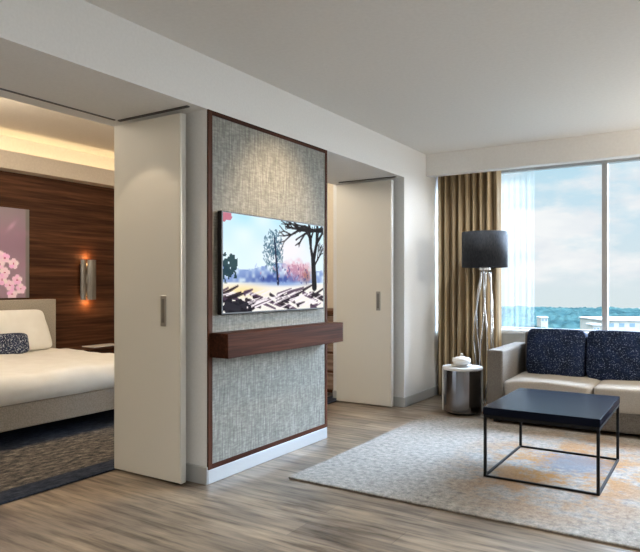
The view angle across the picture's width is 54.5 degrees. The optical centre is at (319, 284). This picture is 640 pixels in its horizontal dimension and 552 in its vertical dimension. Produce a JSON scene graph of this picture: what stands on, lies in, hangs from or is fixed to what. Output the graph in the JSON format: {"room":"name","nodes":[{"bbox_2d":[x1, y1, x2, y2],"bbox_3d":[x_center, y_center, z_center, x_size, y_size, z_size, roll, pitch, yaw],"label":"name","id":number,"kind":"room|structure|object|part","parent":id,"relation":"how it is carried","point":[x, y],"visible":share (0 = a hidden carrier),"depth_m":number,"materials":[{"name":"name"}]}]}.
{"room":"hotel suite living room","nodes":[
{"label":"hotel suite living room","id":0,"kind":"room"},
{"bbox_2d":[0,97,113,157],"bbox_3d":[-2.508,-1.770,5.951,3.380,0.100,6.150,0,0,32],"label":"ceiling","id":1,"kind":"structure","parent":0,"point":[19,120],"depth_m":6.87,"materials":[{"name":"paint"}]},
{"bbox_2d":[0,135,113,170],"bbox_3d":[-3.892,-0.220,6.831,0.100,3.000,6.150,0,0,32],"label":"wall","id":2,"kind":"structure","parent":0,"point":[8,143],"depth_m":7.69,"materials":[{"name":"paint"}]},
{"bbox_2d":[0,170,113,348],"bbox_3d":[-3.837,-0.020,6.796,0.030,2.600,6.150,0,0,32],"label":"panelling","id":3,"kind":"object","parent":2,"relation":"attached to","point":[70,222],"depth_m":7.82,"materials":[{"name":"brown wood"}]},
{"bbox_2d":[0,207,28,297],"bbox_3d":[-3.853,-0.370,6.721,0.024,1.040,1.505,0,0,32],"label":"wall picture","id":4,"kind":"object","parent":3,"relation":"attached to","point":[14,222],"visible":1,"depth_m":7.19,"materials":[{"name":"pink fabric"}]},
{"bbox_2d":[80,259,95,299],"bbox_3d":[-2.999,-0.068,8.011,0.079,0.515,0.230,0,0,32],"label":"wall sconce","id":5,"kind":"object","parent":3,"relation":"attached to","point":[87,270],"visible":1,"depth_m":8.00,"materials":[{"name":"silver metal"}]},
{"bbox_3d":[-3.020,-0.068,7.936,0.016,0.515,0.080,0,0,32],"label":"lamp shade","id":6,"kind":"part","parent":5,"relation":"part of","materials":[{"name":"metal"}]},
{"bbox_3d":[-3.029,-0.070,8.024,0.015,0.420,0.150,0,0,32],"label":"plate","id":7,"kind":"part","parent":5,"relation":"part of","materials":[{"name":"silver metal"}]},
{"bbox_3d":[-2.949,-0.068,8.039,0.024,0.515,0.130,0,0,32],"label":"lamp shade","id":8,"kind":"part","parent":5,"relation":"part of","materials":[{"name":"metal"}]},
{"bbox_2d":[0,149,113,188],"bbox_3d":[-3.755,-1.405,6.744,0.225,0.200,6.150,0,0,32],"label":"trim","id":9,"kind":"structure","parent":2,"relation":"attached to","point":[10,161],"depth_m":7.46,"materials":[{"name":"paint"}]},
{"bbox_2d":[184,109,206,466],"bbox_3d":[-0.635,0.075,4.786,0.710,2.410,1.455,0,0,32],"label":"wall","id":10,"kind":"structure","parent":0,"point":[196,121],"depth_m":4.03,"materials":[{"name":"white paint"}]},
{"bbox_2d":[186,463,207,484],"bbox_3d":[-1.025,1.222,4.163,0.722,0.115,0.015,0,0,32],"label":"baseboard","id":11,"kind":"structure","parent":10,"relation":"attached to","point":[194,473],"depth_m":4.01,"materials":[{"name":"grey paint"}]},
{"bbox_2d":[207,109,326,469],"bbox_3d":[-0.332,0.030,4.591,0.012,2.315,1.448,0,0,32],"label":"panel","id":12,"kind":"object","parent":10,"relation":"attached to","point":[259,402],"visible":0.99,"depth_m":4.42,"materials":[{"name":"grey fabric"}]},
{"bbox_2d":[218,210,323,314],"bbox_3d":[-0.319,-0.145,4.563,0.040,0.679,1.247,0,0,32],"label":"television","id":13,"kind":"object","parent":12,"relation":"attached to","point":[266,264],"visible":1,"depth_m":4.43,"materials":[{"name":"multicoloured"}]},
{"bbox_2d":[210,322,342,358],"bbox_3d":[-0.259,0.387,4.553,0.153,0.157,1.435,0,0,32],"label":"wall shelf","id":14,"kind":"object","parent":12,"relation":"attached to","point":[238,343],"visible":1,"depth_m":4.30,"materials":[{"name":"brown wood"}]},
{"bbox_2d":[208,427,326,484],"bbox_3d":[-0.332,1.234,4.590,0.012,0.092,1.450,0,0,32],"label":"baseboard","id":15,"kind":"structure","parent":10,"relation":"attached to","point":[221,472],"depth_m":4.46,"materials":[{"name":"grey paint"}]},
{"bbox_2d":[0,0,437,188],"bbox_3d":[-1.319,-1.475,3.861,0.870,0.690,9.500,0,0,32],"label":"beam","id":16,"kind":"structure","parent":0,"point":[82,55],"depth_m":3.72,"materials":[{"name":"white paint"}]},
{"bbox_2d":[0,88,189,121],"bbox_3d":[-1.714,-1.126,3.146,0.670,0.008,2.268,0,0,32],"label":"track","id":17,"kind":"object","parent":16,"relation":"attached to","point":[186,106],"visible":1,"depth_m":3.99,"materials":[{"name":"grey metal"}]},
{"bbox_2d":[114,113,185,483],"bbox_3d":[-1.145,0.085,4.140,0.640,2.366,0.054,0,0,32],"label":"door","id":18,"kind":"structure","parent":17,"relation":"hanging from","point":[150,154],"depth_m":4.10,"materials":[{"name":"white paint"}]},
{"bbox_3d":[-1.017,0.168,4.033,0.052,0.200,0.006,0,0,32],"label":"pull handle","id":19,"kind":"part","parent":18,"relation":"part of","materials":[{"name":"silver metal"}]},
{"bbox_2d":[0,392,639,551],"bbox_3d":[-0.472,1.340,3.263,9.700,0.120,9.600,0,0,32],"label":"floor","id":20,"kind":"structure","parent":0,"point":[258,508],"depth_m":3.43,"materials":[{"name":"brown wood"}]},
{"bbox_2d":[61,343,113,352],"bbox_3d":[-2.810,1.030,7.921,0.485,0.500,0.790,0,0,32],"label":"nightstand","id":21,"kind":"object","parent":20,"relation":"on","point":[110,349],"visible":0.06,"depth_m":7.72,"materials":[{"name":"brown wood"}]},
{"bbox_2d":[82,343,113,347],"bbox_3d":[-2.778,0.773,7.930,0.240,0.012,0.440,0,0,32],"label":"tray","id":22,"kind":"object","parent":21,"relation":"on","point":[108,344],"visible":0.76,"depth_m":7.87,"materials":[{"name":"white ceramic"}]},
{"bbox_3d":[-2.632,0.897,7.807,0.018,0.165,0.720,0,0,32],"label":"drawer","id":23,"kind":"part","parent":21,"relation":"part of","materials":[{"name":"brown wood"}]},
{"bbox_2d":[0,393,336,504],"bbox_3d":[-2.229,1.272,5.625,2.800,0.013,5.300,0,0,32],"label":"area rug","id":24,"kind":"object","parent":20,"relation":"on","point":[36,459],"visible":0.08,"depth_m":4.67,"materials":[{"name":"grey carpet"}]},
{"bbox_2d":[0,299,113,432],"bbox_3d":[-2.945,0.718,6.104,2.208,1.096,2.140,0,0,32],"label":"bed","id":25,"kind":"object","parent":24,"relation":"on","point":[52,384],"visible":0.74,"depth_m":5.43,"materials":[{"name":"beige fabric"}]},
{"bbox_2d":[0,333,28,353],"bbox_3d":[-3.447,0.635,6.459,0.151,0.239,0.861,0,0,32],"label":"lumbar cushion","id":26,"kind":"object","parent":25,"relation":"on","point":[10,343],"visible":0.95,"depth_m":6.63,"materials":[{"name":"grey fabric"}]},
{"bbox_2d":[0,309,51,350],"bbox_3d":[-3.401,0.515,6.925,0.258,0.473,0.809,0,0,32],"label":"pillow","id":27,"kind":"object","parent":25,"relation":"on","point":[32,322],"visible":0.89,"depth_m":6.98,"materials":[{"name":"white fabric"}]},
{"bbox_3d":[-3.826,0.718,6.665,0.120,1.096,2.140,0,0,32],"label":"headboard","id":28,"kind":"part","parent":25,"relation":"part of","materials":[{"name":"beige fabric"}]},
{"bbox_2d":[0,348,113,406],"bbox_3d":[-2.879,0.830,6.073,2.063,0.224,1.988,0,0,32],"label":"duvet","id":29,"kind":"object","parent":25,"relation":"on","point":[50,374],"depth_m":5.45,"materials":[{"name":"white fabric"}]},
{"bbox_2d":[327,308,332,392],"bbox_3d":[0.035,0.772,7.573,0.810,0.955,0.602,0,0,32],"label":"dresser","id":30,"kind":"object","parent":24,"relation":"on","point":[329,310],"visible":0.02,"depth_m":7.19,"materials":[{"name":"brown wood"}]},
{"bbox_3d":[-0.101,0.455,7.340,0.750,0.190,0.022,0,0,32],"label":"drawer","id":31,"kind":"part","parent":30,"relation":"part of","materials":[{"name":"brown wood"}]},
{"bbox_3d":[-0.101,0.675,7.340,0.750,0.190,0.022,0,0,32],"label":"drawer","id":32,"kind":"part","parent":30,"relation":"part of","materials":[{"name":"brown wood"}]},
{"bbox_3d":[-0.101,0.895,7.340,0.750,0.190,0.022,0,0,32],"label":"drawer","id":33,"kind":"part","parent":30,"relation":"part of","materials":[{"name":"brown wood"}]},
{"bbox_3d":[-0.101,1.115,7.340,0.750,0.190,0.022,0,0,32],"label":"drawer","id":34,"kind":"part","parent":30,"relation":"part of","materials":[{"name":"brown wood"}]},
{"bbox_2d":[442,364,482,414],"bbox_3d":[1.432,1.049,6.242,0.398,0.462,0.398,0,0,32],"label":"side table","id":35,"kind":"object","parent":20,"relation":"on","point":[462,387],"visible":0.92,"depth_m":6.08,"materials":[{"name":"silver metal"}]},
{"bbox_2d":[451,353,471,366],"bbox_3d":[1.423,0.750,6.247,0.216,0.135,0.216,0,0,32],"label":"lidded bowl","id":36,"kind":"object","parent":35,"relation":"on","point":[459,361],"visible":1,"depth_m":6.19,"materials":[{"name":"white ceramic"}]},
{"bbox_3d":[1.423,0.729,6.247,0.180,0.028,0.180,0,0,32],"label":"lid","id":37,"kind":"part","parent":36,"relation":"part of","materials":[{"name":"white ceramic"}]},
{"bbox_2d":[289,414,639,549],"bbox_3d":[1.825,1.273,4.202,3.330,0.012,2.350,0,0,32],"label":"area rug","id":38,"kind":"object","parent":20,"relation":"on","point":[433,461],"visible":1,"depth_m":4.15,"materials":[{"name":"beige carpet"}]},
{"bbox_2d":[483,388,619,495],"bbox_3d":[1.622,1.036,4.298,0.716,0.461,0.913,0,0,32],"label":"coffee table","id":39,"kind":"object","parent":38,"relation":"on","point":[584,411],"visible":1,"depth_m":4.10,"materials":[{"name":"black paint"}]},
{"bbox_3d":[1.093,1.056,4.109,0.018,0.422,0.018,0,0,32],"label":"leg","id":40,"kind":"part","parent":39,"relation":"part of","materials":[{"name":"black metal"}]},
{"bbox_3d":[1.330,1.260,4.484,0.014,0.013,0.869,0,0,32],"label":"floor rail","id":41,"kind":"part","parent":39,"relation":"part of","materials":[{"name":"black metal"}]},
{"bbox_3d":[1.569,1.056,4.858,0.018,0.422,0.018,0,0,32],"label":"leg","id":42,"kind":"part","parent":39,"relation":"part of","materials":[{"name":"black metal"}]},
{"bbox_3d":[1.385,0.860,3.925,0.672,0.030,0.020,0,0,32],"label":"rail","id":43,"kind":"part","parent":39,"relation":"part of","materials":[{"name":"black metal"}]},
{"bbox_3d":[1.383,1.260,3.922,0.672,0.013,0.014,0,0,32],"label":"floor rail","id":44,"kind":"part","parent":39,"relation":"part of","materials":[{"name":"black metal"}]},
{"bbox_3d":[1.861,1.260,4.674,0.672,0.013,0.014,0,0,32],"label":"floor rail","id":45,"kind":"part","parent":39,"relation":"part of","materials":[{"name":"black metal"}]},
{"bbox_3d":[1.675,1.056,3.739,0.018,0.422,0.018,0,0,32],"label":"leg","id":46,"kind":"part","parent":39,"relation":"part of","materials":[{"name":"black metal"}]},
{"bbox_3d":[1.913,0.860,4.114,0.020,0.030,0.869,0,0,32],"label":"rail","id":47,"kind":"part","parent":39,"relation":"part of","materials":[{"name":"black metal"}]},
{"bbox_3d":[1.915,1.260,4.112,0.014,0.013,0.869,0,0,32],"label":"floor rail","id":48,"kind":"part","parent":39,"relation":"part of","materials":[{"name":"black metal"}]},
{"bbox_3d":[2.151,1.056,4.487,0.018,0.422,0.018,0,0,32],"label":"leg","id":49,"kind":"part","parent":39,"relation":"part of","materials":[{"name":"black metal"}]},
{"bbox_2d":[462,230,507,406],"bbox_3d":[1.739,0.361,6.562,0.470,1.838,0.470,0,0,32],"label":"floor lamp","id":50,"kind":"object","parent":20,"relation":"on","point":[485,250],"visible":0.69,"depth_m":6.41,"materials":[{"name":"black fabric"}]},
{"bbox_3d":[1.665,0.540,6.561,0.090,1.441,0.065,0,0,-6],"label":"stem","id":51,"kind":"part","parent":50,"relation":"part of","materials":[{"name":"silver metal"}]},
{"bbox_3d":[1.698,0.540,6.618,0.093,1.442,0.072,0,0,32],"label":"stem","id":52,"kind":"part","parent":50,"relation":"part of","materials":[{"name":"silver metal"}]},
{"bbox_3d":[1.702,0.540,6.499,0.066,1.441,0.095,0,0,32],"label":"stem","id":53,"kind":"part","parent":50,"relation":"part of","materials":[{"name":"silver metal"}]},
{"bbox_3d":[1.739,-0.371,6.562,0.470,0.373,0.470,0,0,32],"label":"lamp shade","id":54,"kind":"part","parent":50,"relation":"part of","materials":[{"name":"black fabric"}]},
{"bbox_3d":[1.774,0.540,6.623,0.078,1.443,0.080,0,0,14],"label":"stem","id":55,"kind":"part","parent":50,"relation":"part of","materials":[{"name":"silver metal"}]},
{"bbox_3d":[1.764,0.540,6.499,0.070,1.441,0.087,0,0,8],"label":"stem","id":56,"kind":"part","parent":50,"relation":"part of","materials":[{"name":"silver metal"}]},
{"bbox_3d":[1.806,0.540,6.560,0.070,1.443,0.078,0,0,4],"label":"stem","id":57,"kind":"part","parent":50,"relation":"part of","materials":[{"name":"silver metal"}]},
{"bbox_2d":[487,331,639,434],"bbox_3d":[2.911,0.880,5.537,2.590,0.800,0.972,0,0,32],"label":"sofa","id":58,"kind":"object","parent":20,"relation":"on","point":[507,372],"visible":0.29,"depth_m":5.63,"materials":[{"name":"beige leather"}]},
{"bbox_3d":[1.885,0.926,6.196,0.150,0.637,0.960,0,0,32],"label":"armrest","id":59,"kind":"part","parent":58,"relation":"part of","materials":[{"name":"beige leather"}]},
{"bbox_2d":[504,371,600,394],"bbox_3d":[2.222,0.975,5.876,0.775,0.233,0.803,0,0,32],"label":"seat cushion","id":60,"kind":"object","parent":58,"relation":"on","point":[513,380],"depth_m":5.64,"materials":[{"name":"beige leather"}]},
{"bbox_3d":[3.127,0.780,5.875,2.290,0.600,0.170,0,0,32],"label":"backrest","id":61,"kind":"part","parent":58,"relation":"part of","materials":[{"name":"blue fabric"}]},
{"bbox_2d":[526,328,587,376],"bbox_3d":[2.323,0.668,6.089,0.548,0.486,0.295,0,0,32],"label":"cushion","id":62,"kind":"object","parent":58,"relation":"on","point":[551,351],"visible":0.83,"depth_m":5.97,"materials":[{"name":"blue fabric"}]},
{"bbox_2d":[586,330,639,380],"bbox_3d":[2.790,0.668,5.794,0.544,0.489,0.295,0,0,32],"label":"cushion","id":63,"kind":"object","parent":58,"relation":"on","point":[610,355],"visible":0.91,"depth_m":5.71,"materials":[{"name":"blue fabric"}]},
{"bbox_2d":[594,380,639,414],"bbox_3d":[2.866,0.976,5.464,0.772,0.234,0.800,0,0,32],"label":"seat cushion","id":64,"kind":"object","parent":58,"relation":"on","point":[628,392],"depth_m":5.22,"materials":[{"name":"beige leather"}]},
{"bbox_2d":[327,183,332,307],"bbox_3d":[-0.831,-0.220,8.588,3.380,3.000,0.100,0,0,32],"label":"wall","id":65,"kind":"structure","parent":0,"point":[329,186],"depth_m":7.92,"materials":[{"name":"paint"}]},
{"bbox_2d":[84,0,639,154],"bbox_3d":[1.305,-1.530,2.192,5.350,0.120,9.500,0,0,32],"label":"ceiling","id":66,"kind":"structure","parent":0,"point":[425,76],"depth_m":4.00,"materials":[{"name":"paint"}]},
{"bbox_2d":[438,171,501,399],"bbox_3d":[1.672,-0.076,7.029,0.744,2.688,0.165,0,0,32],"label":"curtain","id":67,"kind":"object","parent":66,"relation":"hanging from","point":[472,201],"visible":0.64,"depth_m":7.03,"materials":[{"name":"brown fabric"}]},
{"bbox_2d":[333,177,437,397],"bbox_3d":[0.874,0.075,7.308,0.870,2.410,1.330,0,0,32],"label":"wall","id":68,"kind":"structure","parent":0,"point":[415,204],"depth_m":6.77,"materials":[{"name":"white paint"}]},
{"bbox_2d":[337,180,392,406],"bbox_3d":[0.473,0.088,6.655,0.670,2.360,0.054,0,0,32],"label":"door","id":69,"kind":"structure","parent":68,"relation":"in","point":[364,210],"depth_m":6.62,"materials":[{"name":"white paint"}]},
{"bbox_3d":[0.613,0.168,6.540,0.052,0.200,0.006,0,0,32],"label":"pull handle","id":70,"kind":"part","parent":69,"relation":"part of","materials":[{"name":"silver metal"}]},
{"bbox_2d":[338,176,395,182],"bbox_3d":[0.499,-1.126,6.645,0.690,0.008,0.020,0,0,32],"label":"trim","id":71,"kind":"structure","parent":68,"relation":"attached to","point":[393,176],"depth_m":6.62,"materials":[{"name":"grey metal"}]},
{"bbox_2d":[333,390,404,406],"bbox_3d":[0.519,1.230,6.737,0.884,0.100,0.015,0,0,32],"label":"baseboard","id":72,"kind":"structure","parent":68,"relation":"attached to","point":[397,401],"depth_m":6.54,"materials":[{"name":"grey paint"}]},
{"bbox_2d":[405,386,437,406],"bbox_3d":[1.179,1.230,6.965,0.014,0.100,1.080,0,0,32],"label":"baseboard","id":73,"kind":"structure","parent":68,"relation":"attached to","point":[409,400],"depth_m":6.86,"materials":[{"name":"grey paint"}]},
{"bbox_2d":[502,333,524,345],"bbox_3d":[3.774,-0.095,6.073,5.350,2.750,0.200,0,0,32],"label":"wall","id":74,"kind":"structure","parent":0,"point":[507,338],"depth_m":6.99,"materials":[{"name":"white paint"}]},
{"bbox_2d":[502,329,588,333],"bbox_3d":[3.702,0.517,5.959,5.350,0.045,0.110,0,0,32],"label":"sill","id":75,"kind":"structure","parent":74,"relation":"attached to","point":[510,331],"depth_m":6.89,"materials":[{"name":"white paint"}]},
{"bbox_2d":[501,157,639,331],"bbox_3d":[3.764,-0.400,6.056,5.350,1.880,0.100,0,0,32],"label":"window","id":76,"kind":"structure","parent":74,"relation":"attached to","point":[605,163],"depth_m":6.50,"materials":[{"name":"grey"}]},
{"bbox_3d":[3.769,-1.310,6.065,5.350,0.060,0.080,0,0,32],"label":"rail","id":77,"kind":"part","parent":76,"relation":"part of","materials":[{"name":"grey metal"}]},
{"bbox_2d":[426,129,639,176],"bbox_3d":[3.484,-1.350,5.617,5.350,0.240,0.120,0,0,32],"label":"wall","id":78,"kind":"structure","parent":0,"point":[620,144],"depth_m":6.35,"materials":[{"name":"paint"}]},
{"label":"outside","id":79,"kind":"structure","parent":0,"visible":0},
{"label":"ground","id":80,"kind":"structure","parent":79,"visible":0},
{"bbox_2d":[536,316,548,327],"bbox_3d":[187.987,34.530,525.000,11.693,15.500,12.964,0,0,32],"label":"building","id":81,"kind":"structure","parent":80,"relation":"on","point":[542,321],"depth_m":520.02,"materials":[{"name":"grey"}]},
{"bbox_2d":[502,305,639,328],"bbox_3d":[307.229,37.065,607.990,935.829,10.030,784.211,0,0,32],"label":"forest","id":82,"kind":"object","parent":80,"relation":"on","point":[517,316],"visible":0.2,"depth_m":739.82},
{"bbox_2d":[586,323,601,329],"bbox_3d":[111.313,28.980,252.500,6.442,26.600,7.112,0,0,32],"label":"building","id":83,"kind":"structure","parent":80,"relation":"on","point":[591,326],"depth_m":250.00,"materials":[{"name":"grey"}]},
{"bbox_2d":[579,317,639,330],"bbox_3d":[158.454,29.580,315.000,51.722,25.400,48.473,0,0,32],"label":"building","id":84,"kind":"structure","parent":80,"relation":"on","point":[615,323],"depth_m":300.01,"materials":[{"name":"grey"}]}
]}

